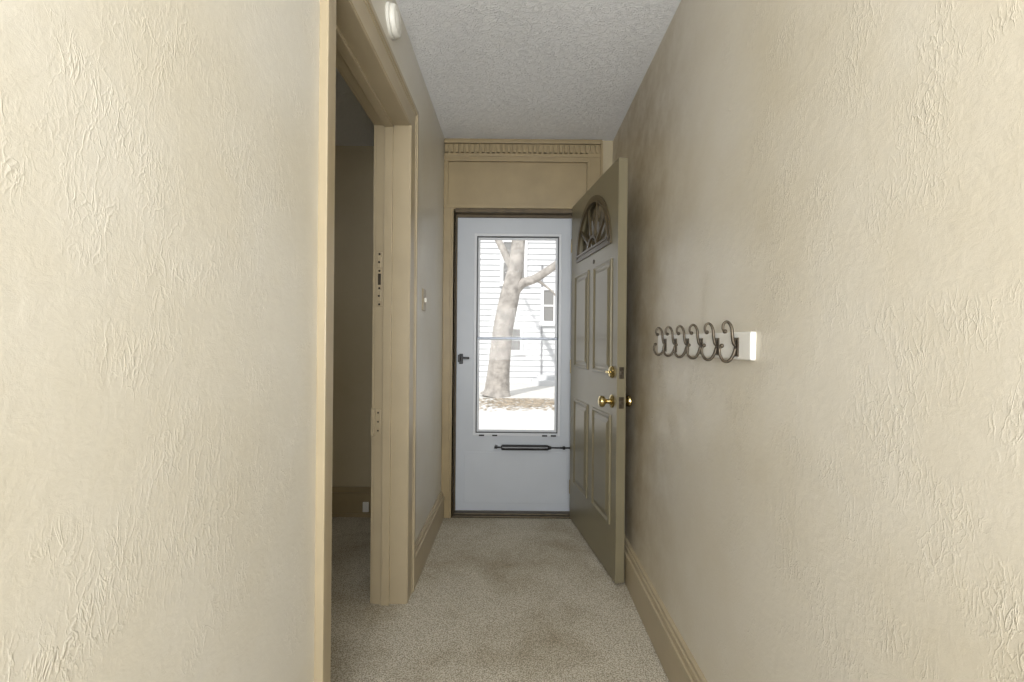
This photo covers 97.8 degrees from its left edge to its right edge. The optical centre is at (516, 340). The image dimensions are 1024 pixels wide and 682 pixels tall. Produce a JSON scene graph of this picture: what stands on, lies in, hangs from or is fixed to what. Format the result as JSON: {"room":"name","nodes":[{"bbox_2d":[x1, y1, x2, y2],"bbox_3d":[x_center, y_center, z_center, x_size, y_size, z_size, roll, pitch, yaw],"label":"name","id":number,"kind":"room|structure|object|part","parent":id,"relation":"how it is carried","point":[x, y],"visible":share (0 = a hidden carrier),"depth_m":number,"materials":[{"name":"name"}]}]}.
{"room":"entrance hallway","nodes":[
{"label":"entrance hallway","id":0,"kind":"room"},
{"bbox_2d":[0,0,444,681],"bbox_3d":[-0.559,-0.090,-0.100,0.140,2.530,6.200,1,0,0],"label":"wall","id":1,"kind":"structure","parent":0,"point":[159,158],"depth_m":0.63,"materials":[{"name":"paint"}]},
{"bbox_2d":[314,0,418,681],"bbox_3d":[-0.557,0.048,1.595,0.177,2.255,1.035,1,0,0],"label":"door frame","id":2,"kind":"structure","parent":1,"relation":"attached to","point":[357,61],"depth_m":1.98,"materials":[{"name":"beige paint"}]},
{"bbox_3d":[-0.609,-0.275,1.993,0.027,0.240,0.014,0,0,0],"label":"strike plate","id":3,"kind":"part","parent":2,"relation":"part of","materials":[{"name":"beige paint"}]},
{"bbox_2d":[385,1,400,39],"bbox_3d":[-0.462,-1.216,1.700,0.035,0.120,0.120,1,0,0],"label":"smoke detector","id":4,"kind":"object","parent":1,"relation":"attached to","point":[393,20],"visible":1,"depth_m":1.67,"materials":[{"name":"white plastic"}]},
{"bbox_2d":[422,288,426,310],"bbox_3d":[-0.481,-0.217,2.360,0.017,0.115,0.070,1,0,0],"label":"light switch","id":5,"kind":"object","parent":1,"relation":"attached to","point":[424,299],"visible":1,"depth_m":2.35,"materials":[{"name":"beige paint"}]},
{"bbox_2d":[415,490,443,586],"bbox_3d":[-0.488,1.083,2.542,0.022,0.185,0.857,1,0,0],"label":"baseboard","id":6,"kind":"structure","parent":1,"relation":"attached to","point":[425,540],"depth_m":2.44,"materials":[{"name":"beige paint"}]},
{"bbox_2d":[335,68,373,145],"bbox_3d":[-1.903,-1.387,1.200,2.570,0.140,3.600,1,0,0],"label":"ceiling","id":7,"kind":"structure","parent":0,"point":[353,126],"depth_m":2.66,"materials":[{"name":"white paint"}]},
{"bbox_2d":[332,141,612,486],"bbox_3d":[-1.175,-0.045,3.070,4.050,2.630,0.140,1,0,0],"label":"wall","id":8,"kind":"structure","parent":0,"point":[354,165],"depth_m":3.00,"materials":[{"name":"beige paint"}]},
{"bbox_2d":[451,208,571,517],"bbox_3d":[0.002,0.147,3.056,0.856,2.065,0.168,1,0,0],"label":"door frame","id":9,"kind":"structure","parent":8,"relation":"attached to","point":[460,212],"depth_m":3.01,"materials":[{"name":"wood"}]},
{"bbox_2d":[455,218,571,510],"bbox_3d":[0.004,0.160,3.045,0.826,2.000,0.086,1,0,0],"label":"door","id":10,"kind":"structure","parent":8,"relation":"in","point":[510,470],"depth_m":3.06,"materials":[{"name":"white paint"}]},
{"bbox_3d":[-0.355,0.122,3.033,0.077,0.070,0.050,0,0,0],"label":"handle","id":11,"kind":"part","parent":10,"relation":"part of","materials":[{"name":"black metal"}]},
{"bbox_3d":[-0.003,0.935,3.058,0.706,0.350,0.005,0,0,0],"label":"kick panel","id":12,"kind":"part","parent":10,"relation":"part of","materials":[{"name":"white paint"}]},
{"bbox_3d":[0.008,-0.018,3.063,0.550,0.016,0.014,0,0,0],"label":"meeting rail","id":13,"kind":"part","parent":10,"relation":"part of","materials":[{"name":"grey metal"}]},
{"bbox_3d":[0.008,-0.042,3.072,0.546,1.331,0.024,0,0,0],"label":"sash","id":14,"kind":"part","parent":10,"relation":"part of","materials":[{"name":"grey"}]},
{"bbox_2d":[441,138,602,517],"bbox_3d":[0.039,-0.085,2.981,1.056,2.530,0.038,1,0,0],"label":"door surround","id":15,"kind":"object","parent":8,"relation":"attached to","point":[478,173],"visible":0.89,"depth_m":2.97,"materials":[{"name":"paint"}]},
{"bbox_3d":[0.039,-1.278,2.974,1.020,0.053,0.021,0,0,0],"label":"dentil moulding","id":16,"kind":"part","parent":15,"relation":"part of","materials":[{"name":"paint"}]},
{"bbox_2d":[569,158,631,582],"bbox_3d":[0.439,0.141,2.567,0.168,2.055,0.837,1,0,-9],"label":"door","id":17,"kind":"structure","parent":15,"relation":"attached to","point":[599,400],"depth_m":2.37,"materials":[{"name":"green paint"}]},
{"bbox_3d":[0.391,0.643,2.735,0.010,0.550,0.280,0,0,-9],"label":"panel","id":18,"kind":"part","parent":17,"relation":"part of","materials":[{"name":"green paint"}]},
{"bbox_3d":[0.397,-0.124,2.735,0.010,0.585,0.280,0,0,-9],"label":"panel","id":19,"kind":"part","parent":17,"relation":"part of","materials":[{"name":"green paint"}]},
{"bbox_3d":[0.434,-0.655,2.548,0.025,0.324,0.606,0,0,-9],"label":"fanlight frame","id":20,"kind":"part","parent":17,"relation":"part of","materials":[{"name":"beige wood"}]},
{"bbox_3d":[0.446,0.644,2.369,0.010,0.550,0.280,0,0,-9],"label":"panel","id":21,"kind":"part","parent":17,"relation":"part of","materials":[{"name":"green paint"}]},
{"bbox_3d":[0.453,-0.124,2.369,0.010,0.585,0.280,0,0,-9],"label":"panel","id":22,"kind":"part","parent":17,"relation":"part of","materials":[{"name":"green paint"}]},
{"bbox_3d":[0.442,0.299,2.213,0.070,0.066,0.066,0,0,-9],"label":"knob","id":23,"kind":"part","parent":17,"relation":"part of","materials":[{"name":"gold metal"}]},
{"bbox_3d":[0.509,0.299,2.158,0.025,0.056,0.007,0,0,-9],"label":"latch plate","id":24,"kind":"part","parent":17,"relation":"part of","materials":[{"name":"brown metal"}]},
{"bbox_3d":[0.510,0.154,2.158,0.025,0.056,0.007,0,0,-9],"label":"deadbolt plate","id":25,"kind":"part","parent":17,"relation":"part of","materials":[{"name":"brown metal"}]},
{"bbox_3d":[0.547,0.300,2.229,0.052,0.066,0.066,0,0,-9],"label":"knob","id":26,"kind":"part","parent":17,"relation":"part of","materials":[{"name":"gold metal"}]},
{"bbox_2d":[330,517,668,681],"bbox_3d":[-1.186,1.230,-0.182,4.050,0.120,6.335,1,0,0],"label":"floor","id":27,"kind":"structure","parent":0,"point":[492,599],"depth_m":1.91,"materials":[{"name":"carpet"}]},
{"bbox_2d":[453,510,570,518],"bbox_3d":[-0.006,1.180,3.062,0.832,0.040,0.175,1,0,0],"label":"threshold","id":28,"kind":"object","parent":27,"relation":"on","point":[458,513],"visible":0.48,"depth_m":3.00,"materials":[{"name":"metal"}]},
{"bbox_2d":[396,0,680,140],"bbox_3d":[0.142,-1.424,-0.105,1.540,0.150,6.490,1,0,0],"label":"ceiling","id":29,"kind":"structure","parent":0,"point":[490,69],"depth_m":2.15,"materials":[{"name":"white paint"}]},
{"bbox_2d":[612,0,1023,681],"bbox_3d":[0.708,-0.079,-0.100,0.285,2.530,6.200,1,0,0],"label":"wall","id":30,"kind":"structure","parent":0,"point":[839,184],"depth_m":0.85,"materials":[{"name":"paint"}]},
{"bbox_2d":[624,536,706,681],"bbox_3d":[0.548,1.092,-0.115,0.034,0.185,6.170,1,0,0],"label":"baseboard","id":31,"kind":"structure","parent":30,"relation":"attached to","point":[677,661],"depth_m":1.68,"materials":[{"name":"beige paint"}]},
{"bbox_2d":[653,320,755,362],"bbox_3d":[0.570,0.002,1.484,0.067,0.113,0.733,1,0,0],"label":"coat rack","id":32,"kind":"object","parent":30,"relation":"attached to","point":[731,345],"visible":1,"depth_m":1.31,"materials":[{"name":"white paint"}]},
{"label":"outside","id":33,"kind":"structure","parent":0,"visible":0},
{"bbox_2d":[479,382,554,429],"bbox_3d":[-0.014,1.580,21.650,50.000,0.200,36.700,1,0,0],"label":"ground","id":34,"kind":"structure","parent":33,"point":[500,418],"depth_m":9.27,"materials":[{"name":"white snow"}]},
{"bbox_2d":[479,398,553,409],"bbox_3d":[0.606,1.476,10.316,5.448,0.012,2.344,1,0,0],"label":"fallen leaves","id":35,"kind":"object","parent":34,"relation":"on","point":[520,402],"visible":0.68,"depth_m":10.64,"materials":[{"name":"brown plant"}]},
{"bbox_2d":[479,240,555,385],"bbox_3d":[1.020,-2.261,18.550,14.800,7.500,7.500,1,0,0],"label":"house","id":36,"kind":"structure","parent":34,"relation":"on","point":[531,361],"depth_m":15.97,"materials":[{"name":"grey wood"}]},
{"bbox_2d":[480,240,555,397],"bbox_3d":[0.669,-2.482,12.000,4.164,8.075,0.880,1,0,0],"label":"tree","id":37,"kind":"object","parent":34,"relation":"on","point":[497,385],"visible":0.59,"depth_m":11.79,"materials":[{"name":"brown plant"}]},
{"bbox_3d":[-1.914,-0.087,-0.100,2.570,2.500,6.200,1,0,0],"label":"wall","id":38,"kind":"structure","parent":0,"visible":0},
{"bbox_2d":[332,486,370,516],"bbox_3d":[-1.849,1.066,2.982,2.420,0.195,0.035,1,0,0],"label":"baseboard","id":39,"kind":"structure","parent":38,"relation":"attached to","point":[347,501],"depth_m":2.98,"materials":[{"name":"paint"}]},
{"bbox_2d":[363,502,368,511],"bbox_3d":[-0.995,1.099,2.958,0.040,0.065,0.015,1,0,0],"label":"wall outlet","id":40,"kind":"object","parent":38,"relation":"attached to","point":[365,504],"visible":1,"depth_m":2.95,"materials":[{"name":"white plastic"}]}
]}

